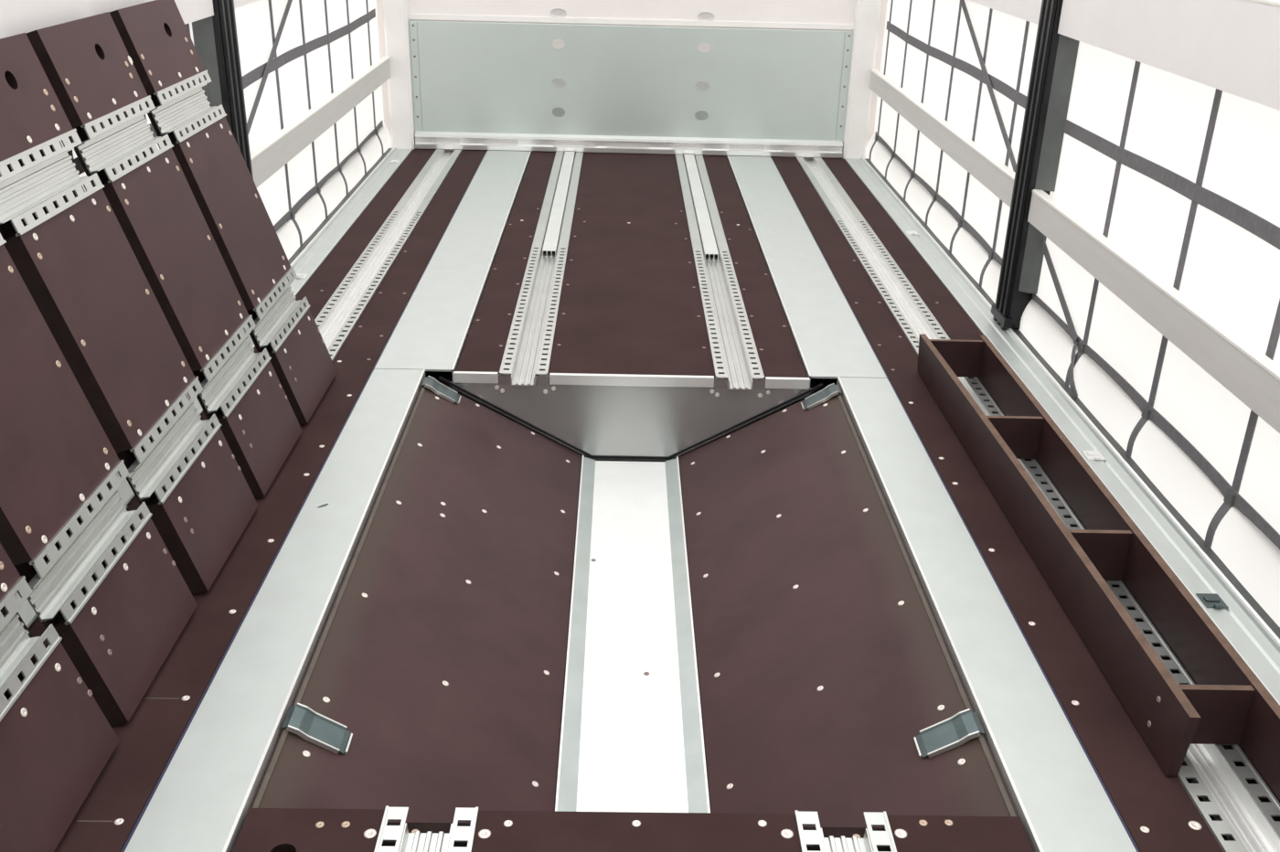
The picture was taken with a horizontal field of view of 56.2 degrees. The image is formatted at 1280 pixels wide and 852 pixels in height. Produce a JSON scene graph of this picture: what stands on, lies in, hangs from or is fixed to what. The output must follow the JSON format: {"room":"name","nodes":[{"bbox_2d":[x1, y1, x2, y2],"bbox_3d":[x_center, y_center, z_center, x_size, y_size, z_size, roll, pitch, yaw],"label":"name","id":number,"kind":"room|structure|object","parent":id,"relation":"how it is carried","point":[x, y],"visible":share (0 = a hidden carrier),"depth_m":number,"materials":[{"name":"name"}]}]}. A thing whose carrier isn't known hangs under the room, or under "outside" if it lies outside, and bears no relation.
{"room":"cargo space","nodes":[
{"label":"cargo space","id":0,"kind":"room"},
{"bbox_2d":[59,0,391,260],"bbox_3d":[-1.237,-0.936,1.939,0.045,2.680,8.330,1,24,-1],"label":"curtain","id":1,"kind":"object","parent":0,"point":[294,54],"depth_m":4.68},
{"bbox_2d":[13,146,412,629],"bbox_3d":[-1.197,0.285,2.459,0.120,0.069,8.268,1,24,-1],"label":"side rail","id":2,"kind":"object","parent":1,"relation":"attached to","point":[307,259],"depth_m":4.74,"materials":[{"name":"grey metal"}]},
{"bbox_2d":[192,0,253,179],"bbox_3d":[-1.228,-1.558,3.332,0.082,2.596,0.182,1,24,-1],"label":"post","id":3,"kind":"object","parent":2,"relation":"on","point":[216,43],"visible":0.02,"depth_m":3.51,"materials":[{"name":"black metal"}]},
{"bbox_2d":[0,0,213,38],"bbox_3d":[-1.201,-0.102,0.833,0.028,0.190,5.627,1,24,-1],"label":"side lath","id":4,"kind":"object","parent":3,"relation":"attached to","point":[16,16],"visible":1,"depth_m":2.50,"materials":[{"name":"white"}]},
{"bbox_2d":[233,0,259,8],"bbox_3d":[-1.245,-1.837,4.661,0.028,0.190,2.488,1,24,-1],"label":"side lath","id":5,"kind":"object","parent":3,"relation":"attached to","point":[237,3],"visible":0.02,"depth_m":3.68,"materials":[{"name":"white"}]},
{"bbox_2d":[250,56,390,187],"bbox_3d":[-1.259,-1.296,4.906,0.028,0.102,2.488,1,24,-1],"label":"side lath","id":6,"kind":"object","parent":3,"relation":"attached to","point":[277,151],"visible":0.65,"depth_m":4.56,"materials":[{"name":"white"}]},
{"bbox_2d":[376,0,886,160],"bbox_3d":[-0.025,-2.628,5.783,2.600,2.710,0.056,1,24,-1],"label":"wall","id":7,"kind":"structure","parent":0,"point":[791,15],"depth_m":6.01,"materials":[{"name":"white metal"}]},
{"bbox_2d":[382,0,415,149],"bbox_3d":[-1.200,-2.655,5.699,0.118,2.650,0.062,1,24,-1],"label":"post","id":8,"kind":"object","parent":7,"relation":"attached to","point":[395,12],"visible":0.86,"depth_m":6.06,"materials":[{"name":"white metal"}]},
{"bbox_2d":[408,21,853,141],"bbox_3d":[-0.045,-1.759,6.138,2.239,0.552,0.012,1,24,-1],"label":"kick plate","id":9,"kind":"object","parent":7,"relation":"attached to","point":[467,77],"visible":1,"depth_m":6.13,"materials":[{"name":"metal"}]},
{"bbox_2d":[842,0,881,159],"bbox_3d":[1.153,-2.613,5.745,0.118,2.650,0.062,1,24,-1],"label":"post","id":10,"kind":"object","parent":7,"relation":"attached to","point":[867,12],"visible":0.86,"depth_m":6.09,"materials":[{"name":"white metal"}]},
{"bbox_2d":[29,148,1279,851],"bbox_3d":[-0.017,0.438,2.587,2.480,0.361,8.350,1,24,-1],"label":"floor","id":11,"kind":"structure","parent":0,"point":[631,302],"depth_m":3.62,"materials":[{"name":"brown wood"}]},
{"bbox_2d":[0,543,119,851],"bbox_3d":[-1.004,0.134,1.546,0.364,1.005,0.387,1,24,-1],"label":"panel","id":12,"kind":"object","parent":11,"relation":"on","point":[56,740],"visible":1,"depth_m":1.75,"materials":[{"name":"brown wood"}]},
{"bbox_2d":[0,233,197,726],"bbox_3d":[-1.012,-0.029,1.906,0.364,1.005,0.386,1,24,-1],"label":"panel","id":13,"kind":"object","parent":11,"relation":"on","point":[103,575],"visible":1,"depth_m":1.98,"materials":[{"name":"brown wood"}]},
{"bbox_2d":[0,32,257,595],"bbox_3d":[-1.012,-0.194,2.271,0.364,1.005,0.386,1,24,-1],"label":"panel","id":14,"kind":"object","parent":11,"relation":"on","point":[67,243],"visible":1,"depth_m":2.26,"materials":[{"name":"brown wood"}]},
{"bbox_2d":[26,11,302,498],"bbox_3d":[-1.016,-0.358,2.632,0.364,1.005,0.386,1,24,-1],"label":"panel","id":15,"kind":"object","parent":11,"relation":"on","point":[87,63],"visible":0.99,"depth_m":2.59,"materials":[{"name":"brown wood"}]},
{"bbox_2d":[109,0,337,425],"bbox_3d":[-1.020,-0.522,2.994,0.364,1.005,0.384,1,24,-1],"label":"panel","id":16,"kind":"object","parent":11,"relation":"on","point":[160,47],"visible":1,"depth_m":2.96,"materials":[{"name":"brown wood"}]},
{"bbox_2d":[120,368,425,851],"bbox_3d":[-0.665,0.934,1.075,0.152,0.054,5.200,1,24,-1],"label":"floor strip","id":17,"kind":"object","parent":11,"relation":"in","point":[203,796],"visible":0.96,"depth_m":2.17,"materials":[{"name":"metal"}]},
{"bbox_2d":[281,703,352,754],"bbox_3d":[-0.543,0.512,2.021,0.104,0.063,0.063,1,24,-1],"label":"socket plate","id":18,"kind":"object","parent":11,"relation":"attached to","point":[313,727],"visible":1,"depth_m":2.02,"materials":[{"name":"metal"}]},
{"bbox_2d":[314,149,461,361],"bbox_3d":[-0.947,0.276,2.477,0.132,0.029,8.305,1,24,-1],"label":"rail","id":19,"kind":"object","parent":11,"relation":"on","point":[357,285],"visible":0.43,"depth_m":4.46,"materials":[{"name":"metal"}]},
{"bbox_2d":[250,385,581,822],"bbox_3d":[-0.385,0.341,2.667,0.452,0.260,1.746,1,24,-1],"label":"panel","id":20,"kind":"object","parent":11,"relation":"on","point":[441,647],"visible":1,"depth_m":2.44,"materials":[{"name":"brown wood"}]},
{"bbox_2d":[421,375,461,404],"bbox_3d":[-0.558,-0.100,3.372,0.104,0.063,0.063,1,24,-1],"label":"bracket","id":21,"kind":"object","parent":11,"relation":"attached to","point":[431,383],"visible":1,"depth_m":3.37,"materials":[{"name":"metal"}]},
{"bbox_2d":[372,150,531,381],"bbox_3d":[-0.667,-0.773,4.843,0.232,0.054,3.066,1,24,-1],"label":"floor strip","id":22,"kind":"object","parent":11,"relation":"on","point":[432,331],"visible":0.86,"depth_m":4.25,"materials":[{"name":"metal"}]},
{"bbox_2d":[453,371,498,383],"bbox_3d":[-0.471,-0.139,3.436,0.127,0.031,0.015,1,24,-1],"label":"edge trim","id":23,"kind":"object","parent":11,"relation":"attached to","point":[459,377],"visible":1,"depth_m":3.43,"materials":[{"name":"metal"}]},
{"bbox_2d":[499,151,583,385],"bbox_3d":[-0.349,-0.777,4.837,0.139,0.029,3.150,1,24,-1],"label":"rail","id":24,"kind":"object","parent":11,"relation":"on","point":[531,338],"visible":0.98,"depth_m":4.07,"materials":[{"name":"metal"}]},
{"bbox_2d":[542,151,575,256],"bbox_3d":[-0.356,-1.035,5.400,0.052,0.026,1.838,1,24,-1],"label":"rail cover strip","id":25,"kind":"object","parent":24,"relation":"on","point":[550,244],"visible":1,"depth_m":5.15,"materials":[{"name":"metal"}]},
{"bbox_2d":[415,131,842,158],"bbox_3d":[-0.054,-1.466,6.244,2.224,0.082,0.040,1,24,-1],"label":"base rail","id":26,"kind":"object","parent":11,"relation":"on","point":[423,140],"visible":1,"depth_m":6.24,"materials":[{"name":"metal"}]},
{"bbox_2d":[438,373,823,461],"bbox_3d":[-0.026,-0.021,3.487,1.107,0.258,0.033,1,24,-1],"label":"plate","id":27,"kind":"object","parent":11,"relation":"attached to","point":[595,422],"visible":0.99,"depth_m":3.48,"materials":[{"name":"metal"}]},
{"bbox_2d":[549,373,714,387],"bbox_3d":[-0.024,-0.132,3.444,0.472,0.031,0.015,1,24,-1],"label":"edge trim","id":28,"kind":"object","parent":11,"relation":"attached to","point":[555,378],"visible":1,"depth_m":3.44,"materials":[{"name":"metal"}]},
{"bbox_2d":[554,455,710,812],"bbox_3d":[-0.013,0.717,2.141,0.283,0.020,3.008,1,24,-1],"label":"channel","id":29,"kind":"object","parent":11,"relation":"on","point":[632,740],"visible":0.9,"depth_m":2.62,"materials":[{"name":"metal"}]},
{"bbox_2d":[232,805,1034,851],"bbox_3d":[-0.003,0.687,1.632,1.170,0.037,0.430,1,24,-1],"label":"panel","id":30,"kind":"object","parent":11,"relation":"on","point":[263,829],"visible":1,"depth_m":1.79,"materials":[{"name":"brown wood"}]},
{"bbox_2d":[675,154,764,390],"bbox_3d":[0.271,-0.766,4.849,0.139,0.029,3.150,1,24,-1],"label":"rail","id":31,"kind":"object","parent":11,"relation":"on","point":[734,337],"visible":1,"depth_m":4.08,"materials":[{"name":"metal"}]},
{"bbox_2d":[683,154,718,260],"bbox_3d":[0.264,-1.024,5.412,0.052,0.026,1.838,1,24,-1],"label":"rail cover strip","id":32,"kind":"object","parent":31,"relation":"on","point":[708,240],"visible":0.96,"depth_m":5.17,"materials":[{"name":"metal"}]},
{"bbox_2d":[764,376,810,389],"bbox_3d":[0.424,-0.124,3.453,0.127,0.031,0.015,1,24,-1],"label":"edge trim","id":33,"kind":"object","parent":11,"relation":"attached to","point":[771,382],"visible":1,"depth_m":3.45,"materials":[{"name":"metal"}]},
{"bbox_2d":[727,155,889,387],"bbox_3d":[0.588,-0.751,4.868,0.232,0.054,3.066,1,24,-1],"label":"floor strip","id":34,"kind":"object","parent":11,"relation":"on","point":[830,341],"visible":0.86,"depth_m":4.28,"materials":[{"name":"metal"}]},
{"bbox_2d":[800,383,841,410],"bbox_3d":[0.512,-0.081,3.393,0.104,0.063,0.063,1,24,-1],"label":"bracket","id":35,"kind":"object","parent":11,"relation":"attached to","point":[831,390],"visible":1,"depth_m":3.39,"materials":[{"name":"metal"}]},
{"bbox_2d":[678,393,1017,827],"bbox_3d":[0.351,0.354,2.681,0.452,0.260,1.746,1,24,-1],"label":"panel","id":36,"kind":"object","parent":11,"relation":"on","point":[823,654],"visible":0.98,"depth_m":2.46,"materials":[{"name":"brown wood"}]},
{"bbox_2d":[913,708,985,758],"bbox_3d":[0.528,0.528,2.049,0.104,0.063,0.063,1,24,-1],"label":"bracket","id":37,"kind":"object","parent":11,"relation":"attached to","point":[950,733],"visible":1,"depth_m":2.05,"materials":[{"name":"metal"}]},
{"bbox_2d":[836,376,1140,851],"bbox_3d":[0.671,0.958,1.101,0.152,0.054,5.200,1,24,-1],"label":"floor strip","id":38,"kind":"object","parent":11,"relation":"in","point":[1061,803],"visible":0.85,"depth_m":2.23,"materials":[{"name":"metal"}]},
{"bbox_2d":[795,157,1279,851],"bbox_3d":[0.922,0.308,2.514,0.132,0.029,8.305,1,24,-1],"label":"rail","id":39,"kind":"object","parent":11,"relation":"on","point":[1247,823],"visible":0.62,"depth_m":2.33,"materials":[{"name":"metal"}]},
{"bbox_2d":[917,333,1279,801],"bbox_3d":[0.911,0.175,2.633,0.192,0.116,1.872,1,24,-1],"label":"storage box","id":40,"kind":"object","parent":39,"relation":"on","point":[1227,703],"visible":1,"depth_m":2.34,"materials":[{"name":"brown wood"}]},
{"bbox_2d":[865,0,1279,627],"bbox_3d":[1.274,-0.892,1.988,0.048,2.680,8.330,1,24,-1],"label":"curtain","id":41,"kind":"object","parent":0,"point":[1180,174],"depth_m":3.04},
{"bbox_2d":[844,156,1279,705],"bbox_3d":[1.172,0.327,2.505,0.120,0.069,8.268,1,24,-1],"label":"side rail","id":42,"kind":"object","parent":41,"relation":"attached to","point":[1254,635],"depth_m":2.94,"materials":[{"name":"grey metal"}]},
{"bbox_2d":[991,0,1079,330],"bbox_3d":[1.234,-1.509,3.366,0.082,2.596,0.172,1,24,-1],"label":"post","id":43,"kind":"object","parent":42,"relation":"on","point":[1055,54],"visible":0.92,"depth_m":3.63,"materials":[{"name":"black metal"}]},
{"bbox_2d":[869,68,1015,207],"bbox_3d":[1.195,-1.246,4.946,0.028,0.096,2.508,1,24,-1],"label":"side lath","id":44,"kind":"object","parent":43,"relation":"attached to","point":[989,171],"visible":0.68,"depth_m":4.61,"materials":[{"name":"white"}]},
{"bbox_2d":[968,0,1042,24],"bbox_3d":[1.209,-1.799,4.695,0.028,0.186,2.508,1,24,-1],"label":"side lath","id":45,"kind":"object","parent":43,"relation":"attached to","point":[1028,10],"visible":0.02,"depth_m":3.81,"materials":[{"name":"white"}]},
{"bbox_2d":[1018,223,1046,294],"bbox_3d":[1.225,-0.521,3.736,0.050,0.220,0.029,1,24,-1],"label":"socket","id":46,"kind":"object","parent":43,"relation":"attached to","point":[1030,253],"depth_m":3.74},
{"bbox_2d":[1034,34,1079,191],"bbox_3d":[1.236,-0.922,3.554,0.050,0.450,0.029,1,24,-1],"label":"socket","id":47,"kind":"object","parent":43,"relation":"attached to","point":[1063,49],"depth_m":3.55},
{"bbox_2d":[1027,189,1279,433],"bbox_3d":[1.238,0.482,1.120,0.028,0.100,5.617,1,24,-1],"label":"side lath","id":48,"kind":"object","parent":43,"relation":"attached to","point":[1246,372],"visible":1,"depth_m":2.74,"materials":[{"name":"white"}]},
{"bbox_2d":[1057,0,1279,110],"bbox_3d":[1.253,-0.064,0.873,0.028,0.190,5.617,1,24,-1],"label":"side lath","id":49,"kind":"object","parent":43,"relation":"attached to","point":[1232,47],"visible":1,"depth_m":2.63,"materials":[{"name":"white"}]}
]}

